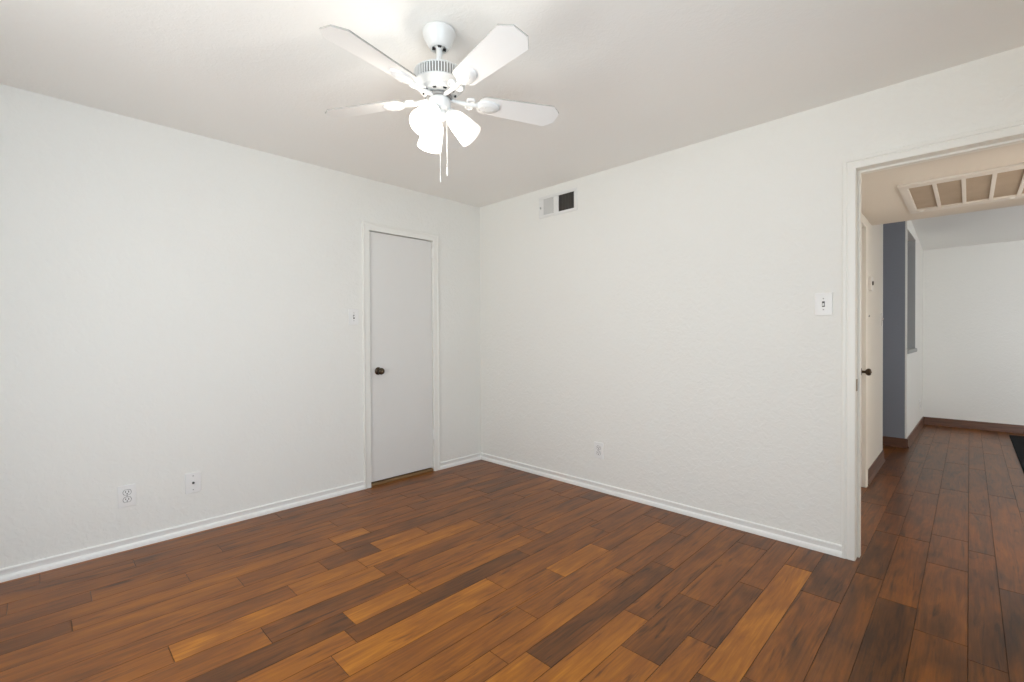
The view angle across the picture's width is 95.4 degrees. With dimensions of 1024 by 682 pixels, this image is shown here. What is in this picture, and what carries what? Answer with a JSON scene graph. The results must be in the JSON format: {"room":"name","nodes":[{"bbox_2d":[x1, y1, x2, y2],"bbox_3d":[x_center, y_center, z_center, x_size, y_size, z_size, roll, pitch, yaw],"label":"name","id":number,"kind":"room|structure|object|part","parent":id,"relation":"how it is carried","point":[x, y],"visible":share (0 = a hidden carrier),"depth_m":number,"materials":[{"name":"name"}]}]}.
{"room":"empty bedroom","nodes":[
{"label":"empty bedroom","id":0,"kind":"room"},
{"bbox_2d":[0,84,480,568],"bbox_3d":[-1.664,-0.050,3.226,0.120,2.440,3.990,0,1,45],"label":"wall","id":1,"kind":"structure","parent":0,"point":[174,303],"depth_m":2.79,"materials":[{"name":"paint"}]},
{"bbox_2d":[118,483,135,507],"bbox_3d":[-2.169,0.875,2.624,0.010,0.122,0.080,0,1,45],"label":"wall outlet","id":2,"kind":"object","parent":1,"relation":"attached to","point":[126,494],"visible":1,"depth_m":2.62,"materials":[{"name":"white plastic"}]},
{"bbox_2d":[123,496,131,502],"bbox_3d":[-2.167,0.895,2.622,0.001,0.031,0.039,0,1,45],"label":"receptacle","id":3,"kind":"object","parent":2,"relation":"attached to","point":[126,499],"depth_m":2.62,"materials":[{"name":"grey plastic"}]},
{"bbox_2d":[123,489,131,494],"bbox_3d":[-2.167,0.855,2.621,0.001,0.031,0.039,0,1,45],"label":"receptacle","id":4,"kind":"object","parent":2,"relation":"attached to","point":[125,491],"depth_m":2.62,"materials":[{"name":"grey plastic"}]},
{"bbox_2d":[0,481,364,582],"bbox_3d":[-2.041,1.145,2.751,0.016,0.063,2.520,0,1,45],"label":"baseboard","id":5,"kind":"structure","parent":1,"relation":"attached to","point":[65,559],"depth_m":2.73,"materials":[{"name":"wood"}]},
{"bbox_2d":[185,471,200,493],"bbox_3d":[-1.947,0.869,2.844,0.018,0.122,0.080,0,1,45],"label":"cable jack plate","id":6,"kind":"object","parent":1,"relation":"attached to","point":[192,480],"visible":1,"depth_m":2.84,"materials":[{"name":"white plastic"}]},
{"bbox_2d":[349,309,358,324],"bbox_3d":[-1.216,-0.182,3.583,0.019,0.122,0.080,0,1,45],"label":"light switch","id":7,"kind":"object","parent":1,"relation":"attached to","point":[353,313],"visible":1,"depth_m":3.58,"materials":[{"name":"white plastic"}]},
{"bbox_2d":[362,221,439,488],"bbox_3d":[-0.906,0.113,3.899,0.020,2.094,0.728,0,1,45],"label":"trim","id":8,"kind":"structure","parent":1,"relation":"attached to","point":[366,226],"depth_m":3.68,"materials":[{"name":"white wood"}]},
{"bbox_2d":[369,231,433,481],"bbox_3d":[-0.908,0.129,3.903,0.104,1.999,0.618,0,1,45],"label":"door","id":9,"kind":"structure","parent":1,"relation":"in","point":[402,438],"depth_m":3.90,"materials":[{"name":"wood"}]},
{"bbox_3d":[-1.057,0.245,3.731,0.067,0.062,0.062,0,1,44],"label":"knob","id":10,"kind":"part","parent":9,"relation":"part of","materials":[{"name":"brown metal"}]},
{"bbox_2d":[371,468,433,486],"bbox_3d":[-0.959,1.149,3.965,0.137,0.021,0.612,0,1,45],"label":"trim","id":11,"kind":"structure","parent":1,"relation":"attached to","point":[382,481],"depth_m":3.90,"materials":[{"name":"brown wood"}]},
{"bbox_2d":[440,452,480,469],"bbox_3d":[-0.471,1.123,4.347,0.016,0.063,0.502,0,1,45],"label":"baseboard","id":12,"kind":"structure","parent":1,"relation":"attached to","point":[474,457],"depth_m":4.33,"materials":[{"name":"wood"}]},
{"bbox_2d":[0,424,1023,681],"bbox_3d":[2.383,1.213,2.842,8.200,0.120,9.250,0,1,45],"label":"floor","id":13,"kind":"structure","parent":0,"point":[459,535],"depth_m":2.16,"materials":[{"name":"brown wood"}]},
{"bbox_2d":[1009,435,1023,471],"bbox_3d":[5.469,1.123,3.754,1.878,0.012,2.880,0,1,45],"label":"area rug","id":14,"kind":"object","parent":13,"relation":"on","point":[1017,441],"visible":1,"depth_m":4.87,"materials":[{"name":"black fabric"}]},
{"bbox_2d":[0,0,1023,207],"bbox_3d":[-0.462,-1.325,2.027,5.270,0.120,3.990,0,1,45],"label":"ceiling","id":15,"kind":"structure","parent":0,"point":[627,81],"depth_m":2.15,"materials":[{"name":"paint"}]},
{"bbox_2d":[319,21,558,182],"bbox_3d":[-0.290,-0.950,1.875,1.000,0.629,1.010,0,1,45],"label":"ceiling fan","id":16,"kind":"object","parent":15,"relation":"hanging from","point":[439,126],"visible":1,"depth_m":1.84,"materials":[{"name":"white metal"}]},
{"bbox_3d":[-0.626,-0.993,1.997,0.369,0.006,0.135,0,13,16],"label":"blade","id":17,"kind":"part","parent":16,"relation":"part of","materials":[{"name":"white laminate"}]},
{"bbox_3d":[-0.487,-0.990,1.619,0.135,0.006,0.369,14,9,33],"label":"blade","id":18,"kind":"part","parent":16,"relation":"part of","materials":[{"name":"white laminate"}]},
{"bbox_3d":[-0.329,-0.878,1.823,0.106,0.122,0.106,0,-42,22],"label":"lamp shade","id":19,"kind":"part","parent":16,"relation":"part of","materials":[{"name":"white glass"}]},
{"bbox_3d":[-0.324,-0.893,1.835,0.049,0.079,0.049,0,-42,22],"label":"bulb","id":20,"kind":"part","parent":16,"relation":"part of","materials":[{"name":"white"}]},
{"bbox_3d":[-0.339,-0.879,1.982,0.106,0.122,0.106,-1,44,-29],"label":"lamp shade","id":21,"kind":"part","parent":16,"relation":"part of","materials":[{"name":"white glass"}]},
{"bbox_3d":[-0.288,-0.804,1.872,0.004,0.278,0.004,0,1,8],"label":"pull chain","id":22,"kind":"part","parent":16,"relation":"part of","materials":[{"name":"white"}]},
{"bbox_3d":[-0.310,-0.997,2.246,0.135,0.006,0.369,-12,1,-2],"label":"blade","id":23,"kind":"part","parent":16,"relation":"part of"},
{"bbox_3d":[-0.207,-0.879,1.905,0.106,0.122,0.106,-43,0,0],"label":"lamp shade","id":24,"kind":"part","parent":16,"relation":"part of","materials":[{"name":"white glass"}]},
{"bbox_3d":[-0.085,-0.993,1.635,0.135,0.006,0.369,14,-9,-37],"label":"blade","id":25,"kind":"part","parent":16,"relation":"part of","materials":[{"name":"white wood"}]},
{"bbox_3d":[0.025,-0.997,2.022,0.369,0.006,0.135,0,-11,-20],"label":"blade","id":26,"kind":"part","parent":16,"relation":"part of","materials":[{"name":"white wood"}]},
{"bbox_2d":[480,46,1023,544],"bbox_3d":[1.258,-0.063,3.068,4.270,2.440,0.120,0,1,45],"label":"wall","id":27,"kind":"structure","parent":0,"point":[667,321],"depth_m":3.00,"materials":[{"name":"paint"}]},
{"bbox_2d":[539,187,576,218],"bbox_3d":[0.370,-1.126,3.829,0.400,0.180,0.018,0,1,45],"label":"air vent","id":28,"kind":"object","parent":27,"relation":"in","point":[565,201],"visible":1,"depth_m":3.82,"materials":[{"name":"white metal"}]},
{"bbox_2d":[594,442,602,458],"bbox_3d":[0.665,0.842,3.572,0.080,0.122,0.010,0,1,45],"label":"wall outlet","id":29,"kind":"object","parent":27,"relation":"attached to","point":[598,447],"visible":1,"depth_m":3.57,"materials":[{"name":"white plastic"}]},
{"bbox_2d":[481,452,841,557],"bbox_3d":[0.729,1.124,3.508,2.905,0.063,0.016,0,1,45],"label":"baseboard","id":30,"kind":"structure","parent":27,"relation":"attached to","point":[819,545],"depth_m":3.08,"materials":[{"name":"wood"}]},
{"bbox_2d":[815,292,832,315],"bbox_3d":[1.697,-0.199,2.537,0.082,0.122,0.019,0,1,45],"label":"light switch","id":31,"kind":"object","parent":27,"relation":"attached to","point":[823,301],"visible":1,"depth_m":2.54,"materials":[{"name":"white plastic"}]},
{"bbox_2d":[842,120,1023,560],"bbox_3d":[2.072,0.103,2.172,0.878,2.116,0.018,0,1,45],"label":"trim","id":32,"kind":"structure","parent":27,"relation":"attached to","point":[849,166],"depth_m":2.45,"materials":[{"name":"white wood"}]},
{"bbox_2d":[883,221,905,447],"bbox_3d":[3.657,-0.251,5.402,1.420,2.750,0.144,0,1,45],"label":"wall","id":33,"kind":"structure","parent":0,"point":[893,233],"depth_m":4.94,"materials":[{"name":"paint"}]},
{"bbox_2d":[868,220,922,468],"bbox_3d":[3.572,-0.242,4.451,0.262,2.750,5.102,0,1,45],"label":"wall","id":34,"kind":"structure","parent":0,"point":[875,232],"depth_m":4.32,"materials":[{"name":"paint"}]},
{"bbox_2d":[861,224,863,486],"bbox_3d":[2.425,0.126,3.386,0.120,2.045,0.807,0,1,45],"label":"trim","id":35,"kind":"structure","parent":34,"relation":"attached to","point":[862,226],"depth_m":3.62,"materials":[{"name":"white wood"}]},
{"bbox_2d":[861,214,867,487],"bbox_3d":[2.475,0.107,3.338,0.018,2.083,0.884,0,1,45],"label":"trim","id":36,"kind":"structure","parent":34,"relation":"attached to","point":[864,221],"depth_m":3.62,"materials":[{"name":"white wood"}]},
{"bbox_2d":[861,227,871,485],"bbox_3d":[2.470,0.132,3.343,0.105,2.009,0.760,0,1,45],"label":"door","id":37,"kind":"structure","parent":34,"relation":"in","point":[868,371],"depth_m":3.61,"materials":[{"name":"wood"}]},
{"bbox_3d":[2.707,0.240,3.562,0.067,0.062,0.062,0,1,44],"label":"knob","id":38,"kind":"part","parent":37,"relation":"part of","materials":[{"name":"brown metal"}]},
{"bbox_2d":[868,276,873,290],"bbox_3d":[2.905,-0.458,3.764,0.032,0.112,0.100,0,1,45],"label":"wall control","id":39,"kind":"object","parent":34,"relation":"attached to","point":[870,279],"visible":0.94,"depth_m":3.73,"materials":[{"name":"white plastic"}]},
{"bbox_2d":[868,450,884,485],"bbox_3d":[3.159,1.089,4.037,0.020,0.098,1.014,0,1,45],"label":"baseboard","id":40,"kind":"structure","parent":34,"relation":"attached to","point":[876,465],"depth_m":3.99,"materials":[{"name":"brown wood"}]},
{"bbox_2d":[907,240,914,347],"bbox_3d":[4.712,-0.548,5.528,0.116,1.270,0.008,0,1,45],"label":"lining","id":41,"kind":"object","parent":34,"relation":"attached to","point":[910,244],"visible":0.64,"depth_m":5.51,"materials":[{"name":"grey paint"}]},
{"bbox_2d":[907,348,916,353],"bbox_3d":[4.420,0.114,5.237,0.160,0.045,0.845,0,1,45],"label":"sill","id":42,"kind":"structure","parent":34,"relation":"attached to","point":[909,350],"depth_m":5.11,"materials":[{"name":"grey paint"}]},
{"bbox_2d":[906,417,923,447],"bbox_3d":[4.802,1.068,5.526,1.868,0.098,0.020,-1,1,-45],"label":"baseboard","id":43,"kind":"structure","parent":34,"relation":"attached to","point":[918,427],"depth_m":5.34,"materials":[{"name":"brown wood"}]},
{"bbox_2d":[862,143,1023,225],"bbox_3d":[2.866,-1.274,2.784,1.345,0.650,1.755,0,1,45],"label":"ceiling","id":44,"kind":"structure","parent":0,"point":[882,200],"depth_m":2.73,"materials":[{"name":"paint"}]},
{"bbox_2d":[897,163,1023,213],"bbox_3d":[2.962,-0.941,2.857,0.848,0.019,0.885,0,1,45],"label":"ceiling vent","id":45,"kind":"object","parent":44,"relation":"in","point":[1003,183],"visible":1,"depth_m":2.92,"materials":[{"name":"beige metal"}]},
{"bbox_2d":[911,205,1023,249],"bbox_3d":[5.245,-1.519,4.102,5.740,0.707,3.465,0,1,45],"label":"ceiling","id":46,"kind":"structure","parent":0,"point":[1006,224],"depth_m":5.27,"materials":[{"name":"paint"}]},
{"bbox_2d":[923,240,1023,424],"bbox_3d":[6.424,-0.264,5.307,5.500,2.750,0.120,0,1,45],"label":"wall","id":47,"kind":"structure","parent":0,"point":[973,295],"depth_m":5.84,"materials":[{"name":"paint"}]},
{"bbox_2d":[924,417,1023,433],"bbox_3d":[6.891,1.064,4.768,4.070,0.098,0.020,0,1,45],"label":"baseboard","id":48,"kind":"structure","parent":47,"relation":"attached to","point":[1000,427],"depth_m":5.83,"materials":[{"name":"brown wood"}]}
]}

